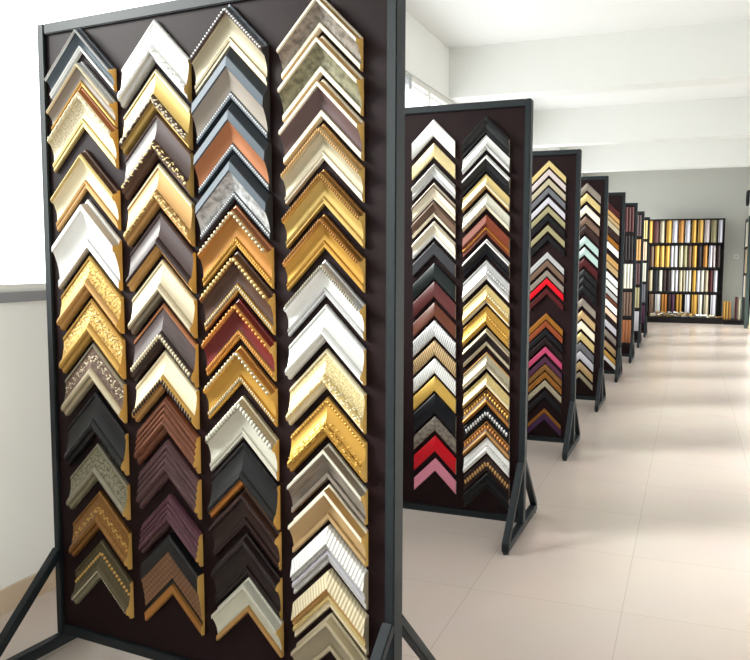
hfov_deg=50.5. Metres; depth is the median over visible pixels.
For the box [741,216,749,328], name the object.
wall rack
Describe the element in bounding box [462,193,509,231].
trim
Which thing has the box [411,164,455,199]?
trim
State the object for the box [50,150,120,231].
trim
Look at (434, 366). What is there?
trim
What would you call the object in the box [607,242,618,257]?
trim
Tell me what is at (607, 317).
trim
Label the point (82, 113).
trim
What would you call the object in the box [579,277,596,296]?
trim
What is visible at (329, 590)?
trim
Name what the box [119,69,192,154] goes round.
trim
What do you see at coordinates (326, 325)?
trim
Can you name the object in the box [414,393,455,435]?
trim
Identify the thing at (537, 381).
trim
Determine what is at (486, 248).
trim
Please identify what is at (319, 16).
trim
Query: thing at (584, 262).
trim
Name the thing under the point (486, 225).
trim
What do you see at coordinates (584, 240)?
trim
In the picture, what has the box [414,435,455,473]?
trim
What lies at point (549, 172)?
trim
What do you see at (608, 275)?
trim
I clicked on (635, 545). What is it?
floor
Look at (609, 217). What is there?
trim
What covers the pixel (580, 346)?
trim
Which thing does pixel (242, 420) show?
trim
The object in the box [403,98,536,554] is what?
display rack
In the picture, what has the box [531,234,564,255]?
trim
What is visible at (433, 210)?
trim
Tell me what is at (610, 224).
trim
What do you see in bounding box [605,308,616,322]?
trim
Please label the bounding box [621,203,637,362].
display rack
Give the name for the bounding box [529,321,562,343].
trim
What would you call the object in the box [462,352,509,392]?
trim
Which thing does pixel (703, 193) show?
wall
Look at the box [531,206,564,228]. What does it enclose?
trim
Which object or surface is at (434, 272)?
trim
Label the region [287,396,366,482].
trim
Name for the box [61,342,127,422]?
trim
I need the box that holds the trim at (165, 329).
[130,303,198,387]
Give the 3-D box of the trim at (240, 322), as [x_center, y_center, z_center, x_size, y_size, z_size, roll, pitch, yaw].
[-0.418,0.029,2.420,0.252,0.245,0.044,3,6,26]
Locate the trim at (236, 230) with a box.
[198,205,273,288]
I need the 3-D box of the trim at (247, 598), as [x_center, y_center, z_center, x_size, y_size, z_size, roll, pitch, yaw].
[-0.400,0.889,2.486,0.244,0.234,0.044,3,6,26]
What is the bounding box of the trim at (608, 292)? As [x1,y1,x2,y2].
[606,288,616,302]
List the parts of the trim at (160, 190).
arm, arm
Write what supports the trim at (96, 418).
attached to the display rack at (169, 634)
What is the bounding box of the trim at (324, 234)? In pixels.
[282,214,364,292]
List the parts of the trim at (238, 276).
arm, rope trim, rope trim, arm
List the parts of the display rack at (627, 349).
cross rail, post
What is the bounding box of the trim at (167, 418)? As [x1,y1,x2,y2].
[134,395,200,473]
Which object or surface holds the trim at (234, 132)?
attached to the display rack at (169, 634)
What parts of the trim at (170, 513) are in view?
arm, arm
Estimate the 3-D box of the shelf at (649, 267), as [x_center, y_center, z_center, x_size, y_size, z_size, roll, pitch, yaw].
[7.053,-1.414,18.164,1.610,0.045,0.090,2,5,21]
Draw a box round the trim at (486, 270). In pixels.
[462,260,509,302]
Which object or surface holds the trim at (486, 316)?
attached to the display rack at (514, 118)
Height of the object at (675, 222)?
0.502 m
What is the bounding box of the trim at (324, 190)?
[282,169,364,248]
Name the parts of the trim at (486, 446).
arm, arm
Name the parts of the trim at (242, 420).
rope trim, arm, rope trim, arm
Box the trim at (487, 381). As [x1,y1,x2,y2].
[463,373,509,411]
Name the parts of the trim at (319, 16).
arm, arm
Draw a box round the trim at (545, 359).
[528,356,561,379]
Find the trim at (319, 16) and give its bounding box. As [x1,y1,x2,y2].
[277,0,362,79]
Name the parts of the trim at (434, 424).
arm, arm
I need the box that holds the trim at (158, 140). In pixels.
[121,113,193,199]
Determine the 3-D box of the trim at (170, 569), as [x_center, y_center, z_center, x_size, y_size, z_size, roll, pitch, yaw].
[-0.669,0.829,2.622,0.238,0.326,0.034,3,6,26]
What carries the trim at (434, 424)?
attached to the display rack at (514, 118)
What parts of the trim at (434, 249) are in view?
arm, arm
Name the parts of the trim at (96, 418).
rope trim, arm, rope trim, arm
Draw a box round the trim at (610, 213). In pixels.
[608,210,619,223]
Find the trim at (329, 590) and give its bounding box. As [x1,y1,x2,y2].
[291,568,368,654]
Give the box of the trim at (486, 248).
[462,239,509,278]
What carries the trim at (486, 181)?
attached to the display rack at (514, 118)
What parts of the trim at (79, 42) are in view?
arm, arm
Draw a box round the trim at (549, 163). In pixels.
[532,160,565,183]
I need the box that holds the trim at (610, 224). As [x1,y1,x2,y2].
[608,220,618,234]
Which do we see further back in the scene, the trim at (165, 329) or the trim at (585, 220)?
the trim at (585, 220)
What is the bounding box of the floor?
[0,322,749,659]
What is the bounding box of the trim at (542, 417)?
[527,413,560,435]
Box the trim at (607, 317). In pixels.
[605,314,616,327]
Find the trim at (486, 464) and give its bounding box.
[464,455,509,494]
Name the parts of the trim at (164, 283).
arm, arm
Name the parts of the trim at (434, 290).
arm, arm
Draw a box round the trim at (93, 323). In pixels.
[59,298,125,378]
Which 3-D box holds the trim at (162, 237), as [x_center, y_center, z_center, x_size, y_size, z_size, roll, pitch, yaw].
[-0.685,-0.247,2.534,0.258,0.256,0.038,3,6,26]
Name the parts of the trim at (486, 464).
rope trim, arm, arm, rope trim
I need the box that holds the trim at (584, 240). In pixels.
[579,236,598,255]
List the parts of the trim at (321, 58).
arm, arm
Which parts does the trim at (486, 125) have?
arm, arm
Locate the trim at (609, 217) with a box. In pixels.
[608,215,618,228]
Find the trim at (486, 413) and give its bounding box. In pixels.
[464,406,509,443]
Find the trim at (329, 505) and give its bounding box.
[288,483,367,566]
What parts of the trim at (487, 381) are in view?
arm, arm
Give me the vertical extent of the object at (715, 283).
0.483 m
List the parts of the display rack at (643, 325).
post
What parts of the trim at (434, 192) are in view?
arm, arm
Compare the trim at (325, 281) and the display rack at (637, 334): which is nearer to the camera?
the trim at (325, 281)
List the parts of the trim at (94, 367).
arm, arm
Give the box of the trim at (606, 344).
[604,340,615,356]
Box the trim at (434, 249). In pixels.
[413,242,455,277]
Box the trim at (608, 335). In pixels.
[605,329,615,345]
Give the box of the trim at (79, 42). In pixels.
[44,28,116,98]
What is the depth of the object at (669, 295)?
18.30 m
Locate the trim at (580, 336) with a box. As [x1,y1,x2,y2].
[577,332,593,352]
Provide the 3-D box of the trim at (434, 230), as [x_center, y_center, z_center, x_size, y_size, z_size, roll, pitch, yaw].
[0.306,-0.468,4.155,0.234,0.200,0.030,2,5,22]
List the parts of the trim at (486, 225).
arm, arm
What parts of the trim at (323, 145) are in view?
rope trim, arm, rope trim, arm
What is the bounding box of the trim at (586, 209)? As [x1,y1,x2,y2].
[580,205,599,225]
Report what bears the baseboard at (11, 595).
attached to the wall at (26, 484)
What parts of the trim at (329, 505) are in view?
arm, arm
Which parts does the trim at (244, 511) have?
arm, arm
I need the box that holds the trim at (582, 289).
[578,285,595,305]
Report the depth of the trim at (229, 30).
2.35 m
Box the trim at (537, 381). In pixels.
[528,371,561,393]
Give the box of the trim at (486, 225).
[462,214,509,256]
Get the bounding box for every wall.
[0,11,582,589]
[583,167,749,317]
[748,203,749,323]
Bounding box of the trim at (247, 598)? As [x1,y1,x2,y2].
[211,577,283,657]
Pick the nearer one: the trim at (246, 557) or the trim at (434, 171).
the trim at (246, 557)
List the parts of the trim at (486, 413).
arm, rope trim, rope trim, arm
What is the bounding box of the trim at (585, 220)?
[580,216,598,235]
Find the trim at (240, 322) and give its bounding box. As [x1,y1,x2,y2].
[201,299,276,381]
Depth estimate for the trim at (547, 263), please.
5.85 m
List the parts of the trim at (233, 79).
arm, arm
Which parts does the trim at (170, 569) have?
arm, arm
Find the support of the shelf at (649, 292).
attached to the wall rack at (664, 319)
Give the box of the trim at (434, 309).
[413,302,455,338]
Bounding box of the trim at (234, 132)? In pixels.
[193,102,271,194]
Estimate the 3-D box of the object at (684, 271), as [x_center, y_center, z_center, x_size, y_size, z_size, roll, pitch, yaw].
[7.066,-1.125,18.195,0.060,0.483,0.050,2,5,21]
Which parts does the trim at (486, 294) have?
arm, arm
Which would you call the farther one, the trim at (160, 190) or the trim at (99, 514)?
the trim at (99, 514)
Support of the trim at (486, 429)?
attached to the display rack at (514, 118)
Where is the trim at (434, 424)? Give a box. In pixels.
[414,416,455,452]
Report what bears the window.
in the wall at (26, 484)
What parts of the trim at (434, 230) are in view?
arm, arm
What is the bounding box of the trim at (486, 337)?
[462,328,509,369]
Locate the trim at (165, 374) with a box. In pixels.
[132,350,199,429]
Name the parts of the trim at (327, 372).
arm, arm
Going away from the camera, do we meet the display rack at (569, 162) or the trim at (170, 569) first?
the trim at (170, 569)
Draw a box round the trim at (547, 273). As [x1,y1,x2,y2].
[530,270,563,292]
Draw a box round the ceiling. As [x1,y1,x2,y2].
[406,0,749,110]
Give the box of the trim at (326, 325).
[285,304,365,385]
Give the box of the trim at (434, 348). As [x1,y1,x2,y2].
[413,340,455,376]
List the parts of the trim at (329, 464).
arm, arm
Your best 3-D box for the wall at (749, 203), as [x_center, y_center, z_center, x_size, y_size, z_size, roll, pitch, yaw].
[4.291,-1.067,7.324,0.200,3.670,22.900,2,5,21]
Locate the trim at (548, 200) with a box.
[531,197,564,220]
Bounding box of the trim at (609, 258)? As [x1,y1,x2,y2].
[607,254,617,269]
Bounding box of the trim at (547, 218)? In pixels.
[531,215,564,237]
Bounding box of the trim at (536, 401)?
[528,391,560,413]
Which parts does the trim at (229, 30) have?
arm, arm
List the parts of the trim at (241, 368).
arm, rope trim, arm, rope trim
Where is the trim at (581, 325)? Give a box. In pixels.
[577,321,594,341]
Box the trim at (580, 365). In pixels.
[576,361,592,382]
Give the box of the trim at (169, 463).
[136,438,201,519]
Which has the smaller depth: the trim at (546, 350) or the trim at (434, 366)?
the trim at (434, 366)
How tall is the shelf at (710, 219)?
0.030 m
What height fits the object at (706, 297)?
0.492 m
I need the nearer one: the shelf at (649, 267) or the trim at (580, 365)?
the trim at (580, 365)
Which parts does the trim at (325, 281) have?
rope trim, arm, rope trim, arm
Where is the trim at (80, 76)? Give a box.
[46,61,117,129]
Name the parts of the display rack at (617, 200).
rail, rail, post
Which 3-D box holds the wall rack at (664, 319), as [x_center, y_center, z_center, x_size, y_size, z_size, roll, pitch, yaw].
[6.994,-1.341,18.021,1.650,2.345,0.450,2,5,21]
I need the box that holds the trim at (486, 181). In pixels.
[462,174,509,212]
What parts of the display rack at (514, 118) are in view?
rail, rail, post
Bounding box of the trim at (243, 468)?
[207,441,279,529]
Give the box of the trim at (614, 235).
[607,227,618,242]
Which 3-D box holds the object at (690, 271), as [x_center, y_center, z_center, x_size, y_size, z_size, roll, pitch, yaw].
[7.179,-1.121,18.150,0.066,0.483,0.050,2,5,21]
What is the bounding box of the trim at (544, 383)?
[528,380,560,402]
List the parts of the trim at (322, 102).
arm, arm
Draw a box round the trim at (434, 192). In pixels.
[411,183,455,221]
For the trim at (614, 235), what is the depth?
9.38 m
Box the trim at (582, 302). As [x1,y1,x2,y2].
[578,298,595,318]
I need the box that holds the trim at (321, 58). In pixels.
[278,36,363,122]
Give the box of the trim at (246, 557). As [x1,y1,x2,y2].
[210,532,282,619]
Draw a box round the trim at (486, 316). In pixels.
[462,306,509,348]
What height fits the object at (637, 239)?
0.340 m
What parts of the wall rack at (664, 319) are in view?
post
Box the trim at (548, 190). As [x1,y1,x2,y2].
[531,187,565,209]
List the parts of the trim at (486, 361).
arm, arm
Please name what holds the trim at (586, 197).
attached to the display rack at (600, 184)
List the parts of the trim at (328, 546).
arm, arm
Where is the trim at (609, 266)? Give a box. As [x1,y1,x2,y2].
[606,261,617,277]
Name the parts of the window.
sill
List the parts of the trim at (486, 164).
arm, arm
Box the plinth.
[722,318,740,324]
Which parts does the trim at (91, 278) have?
arm, arm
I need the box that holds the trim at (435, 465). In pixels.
[414,458,455,493]
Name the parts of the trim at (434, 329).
arm, arm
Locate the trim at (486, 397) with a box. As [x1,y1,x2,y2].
[463,389,509,427]
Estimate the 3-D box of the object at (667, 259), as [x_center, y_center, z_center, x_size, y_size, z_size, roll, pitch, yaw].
[6.726,-1.691,18.280,0.096,0.483,0.050,2,5,21]
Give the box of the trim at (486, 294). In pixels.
[462,284,509,326]
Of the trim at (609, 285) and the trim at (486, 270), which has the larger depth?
the trim at (609, 285)
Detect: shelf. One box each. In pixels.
[648,291,721,293]
[649,242,723,244]
[649,267,722,268]
[650,218,724,220]
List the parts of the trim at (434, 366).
arm, arm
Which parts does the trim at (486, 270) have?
arm, arm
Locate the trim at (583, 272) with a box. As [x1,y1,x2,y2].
[579,269,596,288]
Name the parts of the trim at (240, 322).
arm, rope trim, arm, rope trim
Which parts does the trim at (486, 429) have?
arm, rope trim, arm, rope trim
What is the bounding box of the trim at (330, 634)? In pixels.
[291,612,368,659]
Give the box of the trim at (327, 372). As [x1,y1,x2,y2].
[286,348,366,433]
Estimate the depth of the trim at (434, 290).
4.18 m
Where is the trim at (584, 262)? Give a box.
[579,258,597,277]
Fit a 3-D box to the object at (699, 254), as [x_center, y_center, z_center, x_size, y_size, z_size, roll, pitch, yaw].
[7.360,-1.667,18.030,0.102,0.483,0.050,2,5,22]
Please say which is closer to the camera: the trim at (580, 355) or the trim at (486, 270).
the trim at (486, 270)
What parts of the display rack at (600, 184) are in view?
rail, rail, post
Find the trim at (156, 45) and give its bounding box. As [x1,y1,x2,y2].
[117,19,191,108]
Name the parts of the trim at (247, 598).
arm, arm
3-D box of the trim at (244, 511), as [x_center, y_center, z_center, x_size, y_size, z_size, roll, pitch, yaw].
[-0.405,0.610,2.467,0.247,0.242,0.039,3,6,26]
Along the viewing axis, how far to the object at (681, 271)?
18.21 m
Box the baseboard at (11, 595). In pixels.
[0,567,55,615]
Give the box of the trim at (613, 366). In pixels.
[604,355,614,369]
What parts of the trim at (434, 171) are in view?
arm, arm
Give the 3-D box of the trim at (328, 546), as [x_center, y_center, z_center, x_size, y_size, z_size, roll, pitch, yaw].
[-0.137,0.690,2.341,0.245,0.236,0.036,3,6,26]
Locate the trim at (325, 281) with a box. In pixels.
[283,260,365,340]
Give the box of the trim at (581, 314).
[578,311,594,330]
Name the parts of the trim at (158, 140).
arm, arm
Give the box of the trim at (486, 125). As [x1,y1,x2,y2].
[461,116,509,157]
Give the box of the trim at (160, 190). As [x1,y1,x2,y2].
[123,163,194,246]
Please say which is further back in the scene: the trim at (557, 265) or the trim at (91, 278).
the trim at (557, 265)
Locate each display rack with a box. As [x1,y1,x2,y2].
[0,0,435,659]
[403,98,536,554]
[527,149,581,460]
[576,176,608,411]
[604,192,625,382]
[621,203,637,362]
[634,211,644,347]
[641,217,649,337]
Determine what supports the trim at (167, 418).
attached to the display rack at (169, 634)
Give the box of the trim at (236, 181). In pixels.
[195,153,272,240]
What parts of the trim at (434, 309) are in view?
arm, arm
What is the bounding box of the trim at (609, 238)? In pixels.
[607,235,618,250]
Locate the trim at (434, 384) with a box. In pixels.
[413,376,455,413]
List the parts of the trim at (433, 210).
arm, arm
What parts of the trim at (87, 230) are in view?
arm, arm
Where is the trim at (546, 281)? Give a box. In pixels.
[530,278,563,299]
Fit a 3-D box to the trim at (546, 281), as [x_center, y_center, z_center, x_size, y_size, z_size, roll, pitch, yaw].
[1.267,-0.299,5.871,0.244,0.168,0.011,2,5,21]
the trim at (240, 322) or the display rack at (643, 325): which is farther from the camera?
the display rack at (643, 325)
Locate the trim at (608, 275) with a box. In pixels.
[606,272,617,287]
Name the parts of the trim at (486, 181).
arm, arm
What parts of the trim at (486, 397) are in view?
arm, rope trim, arm, rope trim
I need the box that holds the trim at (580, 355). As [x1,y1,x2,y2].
[577,351,592,371]
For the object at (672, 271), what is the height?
0.483 m
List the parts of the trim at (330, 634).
arm, arm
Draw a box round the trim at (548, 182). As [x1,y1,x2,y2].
[532,179,565,201]
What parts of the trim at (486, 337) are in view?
arm, arm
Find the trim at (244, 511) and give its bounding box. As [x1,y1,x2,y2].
[209,488,281,569]
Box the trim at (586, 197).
[581,193,599,212]
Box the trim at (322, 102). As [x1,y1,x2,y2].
[279,79,363,164]
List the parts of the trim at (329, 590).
arm, arm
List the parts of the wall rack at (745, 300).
post, post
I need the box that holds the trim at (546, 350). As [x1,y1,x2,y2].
[529,347,561,369]
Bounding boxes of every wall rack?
[647,218,725,323]
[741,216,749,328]
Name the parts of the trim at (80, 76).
arm, arm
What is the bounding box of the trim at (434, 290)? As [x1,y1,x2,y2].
[413,281,455,319]
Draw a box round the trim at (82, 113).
[47,88,118,172]
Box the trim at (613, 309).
[605,299,616,315]
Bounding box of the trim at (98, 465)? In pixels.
[66,443,130,519]
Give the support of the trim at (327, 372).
attached to the display rack at (169, 634)
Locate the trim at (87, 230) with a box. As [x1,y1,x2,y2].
[52,199,122,290]
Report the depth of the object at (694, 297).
18.11 m
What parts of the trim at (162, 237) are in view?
arm, arm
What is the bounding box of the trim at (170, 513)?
[138,493,202,566]
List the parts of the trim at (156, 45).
arm, arm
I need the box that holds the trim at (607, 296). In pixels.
[606,294,616,307]
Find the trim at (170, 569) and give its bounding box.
[140,532,204,635]
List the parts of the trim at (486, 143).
arm, arm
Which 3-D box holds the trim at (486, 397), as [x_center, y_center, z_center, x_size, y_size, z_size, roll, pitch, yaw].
[0.575,0.405,4.122,0.242,0.200,0.029,2,5,22]
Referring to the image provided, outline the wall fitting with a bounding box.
[746,190,749,205]
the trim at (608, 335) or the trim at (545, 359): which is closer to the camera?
the trim at (545, 359)
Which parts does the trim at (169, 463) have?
arm, arm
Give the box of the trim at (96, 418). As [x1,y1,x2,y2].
[64,391,128,475]
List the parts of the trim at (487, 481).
arm, arm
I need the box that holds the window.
[0,71,453,302]
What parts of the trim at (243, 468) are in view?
arm, arm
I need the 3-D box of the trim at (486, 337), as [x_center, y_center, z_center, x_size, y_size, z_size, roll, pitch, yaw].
[0.571,0.095,4.096,0.242,0.212,0.030,2,5,22]
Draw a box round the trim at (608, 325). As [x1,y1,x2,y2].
[605,319,615,335]
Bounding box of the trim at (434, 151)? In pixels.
[412,143,455,180]
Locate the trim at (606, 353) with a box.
[604,350,614,364]
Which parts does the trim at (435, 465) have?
arm, arm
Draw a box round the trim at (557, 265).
[530,252,563,274]
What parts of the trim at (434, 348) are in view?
arm, arm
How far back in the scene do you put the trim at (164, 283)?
2.53 m
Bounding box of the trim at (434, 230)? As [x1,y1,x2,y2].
[411,221,455,259]
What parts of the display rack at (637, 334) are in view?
post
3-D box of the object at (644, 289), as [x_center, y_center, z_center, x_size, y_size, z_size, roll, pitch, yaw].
[5.008,-0.682,14.795,0.038,0.330,0.016,2,5,21]
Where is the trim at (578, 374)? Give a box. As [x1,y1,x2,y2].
[576,372,591,389]
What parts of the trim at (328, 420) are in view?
arm, arm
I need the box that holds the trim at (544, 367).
[528,364,561,386]
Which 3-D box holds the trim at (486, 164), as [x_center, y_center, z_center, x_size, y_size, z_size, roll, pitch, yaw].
[0.560,-0.783,4.022,0.242,0.203,0.033,2,5,22]
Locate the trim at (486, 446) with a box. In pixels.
[463,437,509,477]
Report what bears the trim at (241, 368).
attached to the display rack at (169, 634)
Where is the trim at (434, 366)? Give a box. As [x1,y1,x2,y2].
[413,358,455,395]
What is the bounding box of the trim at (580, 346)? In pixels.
[577,342,593,362]
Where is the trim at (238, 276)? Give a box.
[199,251,275,334]
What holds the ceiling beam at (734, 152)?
attached to the wall at (26, 484)
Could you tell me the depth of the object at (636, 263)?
13.02 m
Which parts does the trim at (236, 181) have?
arm, arm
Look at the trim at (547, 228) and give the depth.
5.83 m
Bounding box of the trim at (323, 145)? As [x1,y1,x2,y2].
[281,124,364,204]
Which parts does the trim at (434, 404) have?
arm, arm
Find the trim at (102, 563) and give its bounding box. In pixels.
[71,539,133,618]
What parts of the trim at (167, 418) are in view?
arm, arm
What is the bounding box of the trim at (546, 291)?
[530,288,562,309]
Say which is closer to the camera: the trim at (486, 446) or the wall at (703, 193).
the trim at (486, 446)
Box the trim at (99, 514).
[69,490,131,569]
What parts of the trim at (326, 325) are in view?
arm, arm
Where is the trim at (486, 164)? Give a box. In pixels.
[462,155,509,195]
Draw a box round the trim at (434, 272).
[413,263,455,301]
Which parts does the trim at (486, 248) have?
arm, arm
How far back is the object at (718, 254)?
17.88 m
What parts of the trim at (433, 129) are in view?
arm, arm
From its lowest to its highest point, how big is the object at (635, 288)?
0.330 m
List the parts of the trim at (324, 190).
rope trim, arm, rope trim, arm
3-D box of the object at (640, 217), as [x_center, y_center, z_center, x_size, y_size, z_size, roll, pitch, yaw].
[4.320,-1.700,12.950,0.038,0.340,0.016,2,5,21]
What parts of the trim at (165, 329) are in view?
rope trim, arm, rope trim, arm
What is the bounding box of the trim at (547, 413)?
[528,408,560,429]
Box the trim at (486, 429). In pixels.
[463,421,509,459]
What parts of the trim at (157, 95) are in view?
arm, arm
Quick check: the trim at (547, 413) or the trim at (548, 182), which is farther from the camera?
the trim at (547, 413)
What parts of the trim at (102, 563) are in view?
arm, arm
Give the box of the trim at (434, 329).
[413,320,455,358]
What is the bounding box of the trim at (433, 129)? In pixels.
[412,119,455,159]
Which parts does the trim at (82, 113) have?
arm, arm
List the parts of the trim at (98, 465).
arm, arm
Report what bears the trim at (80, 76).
attached to the display rack at (169, 634)
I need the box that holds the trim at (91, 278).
[57,256,124,333]
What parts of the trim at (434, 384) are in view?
arm, arm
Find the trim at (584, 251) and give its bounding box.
[579,247,597,267]
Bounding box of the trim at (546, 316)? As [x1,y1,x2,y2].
[529,313,562,335]
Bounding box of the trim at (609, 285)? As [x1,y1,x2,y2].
[606,280,617,295]
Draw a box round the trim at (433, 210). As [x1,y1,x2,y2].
[411,201,455,238]
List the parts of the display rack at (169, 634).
post, rail, rail, post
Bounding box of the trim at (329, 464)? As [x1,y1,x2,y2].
[287,443,367,524]
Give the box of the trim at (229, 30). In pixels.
[190,4,268,95]
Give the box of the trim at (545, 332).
[529,329,561,351]
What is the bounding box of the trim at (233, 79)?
[191,48,270,145]
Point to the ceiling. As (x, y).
(456, 23)
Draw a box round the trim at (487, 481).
[463,473,509,510]
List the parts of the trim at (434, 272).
arm, arm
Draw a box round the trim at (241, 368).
[203,345,277,426]
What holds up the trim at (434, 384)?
attached to the display rack at (514, 118)
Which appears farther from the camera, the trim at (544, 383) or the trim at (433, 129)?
the trim at (544, 383)
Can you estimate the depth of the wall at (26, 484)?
3.26 m
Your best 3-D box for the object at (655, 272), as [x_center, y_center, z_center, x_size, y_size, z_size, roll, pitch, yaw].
[6.501,-1.147,18.417,0.120,0.483,0.050,2,5,21]
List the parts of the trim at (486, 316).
arm, arm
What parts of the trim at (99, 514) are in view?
arm, arm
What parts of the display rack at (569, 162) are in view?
rail, rail, post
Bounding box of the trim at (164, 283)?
[128,259,197,337]
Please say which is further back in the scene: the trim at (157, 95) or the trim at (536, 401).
the trim at (536, 401)
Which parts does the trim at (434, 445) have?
arm, arm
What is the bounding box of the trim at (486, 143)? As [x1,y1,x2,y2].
[462,135,509,173]
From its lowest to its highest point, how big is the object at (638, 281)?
0.340 m
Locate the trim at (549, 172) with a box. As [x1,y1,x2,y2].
[532,169,565,191]
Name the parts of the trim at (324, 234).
rope trim, arm, rope trim, arm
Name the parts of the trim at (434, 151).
arm, arm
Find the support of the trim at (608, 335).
attached to the display rack at (617, 200)
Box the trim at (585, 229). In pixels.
[580,225,598,245]
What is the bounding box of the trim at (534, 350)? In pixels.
[529,337,561,359]
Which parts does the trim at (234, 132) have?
arm, arm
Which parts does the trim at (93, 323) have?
arm, arm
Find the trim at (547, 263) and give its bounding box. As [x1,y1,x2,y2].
[530,260,563,282]
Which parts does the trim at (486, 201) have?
arm, arm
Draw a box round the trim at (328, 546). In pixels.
[290,523,367,609]
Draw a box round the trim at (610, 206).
[608,203,619,218]
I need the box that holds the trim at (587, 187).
[581,183,600,202]
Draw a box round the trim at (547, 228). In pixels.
[531,225,564,247]
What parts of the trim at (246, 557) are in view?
arm, arm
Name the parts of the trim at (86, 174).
arm, arm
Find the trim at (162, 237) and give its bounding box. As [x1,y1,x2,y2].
[126,212,196,292]
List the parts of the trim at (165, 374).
rope trim, arm, rope trim, arm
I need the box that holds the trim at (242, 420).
[205,395,278,480]
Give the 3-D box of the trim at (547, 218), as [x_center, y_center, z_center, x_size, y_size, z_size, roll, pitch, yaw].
[1.268,-0.762,5.830,0.244,0.168,0.011,2,5,21]
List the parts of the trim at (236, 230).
arm, rope trim, arm, rope trim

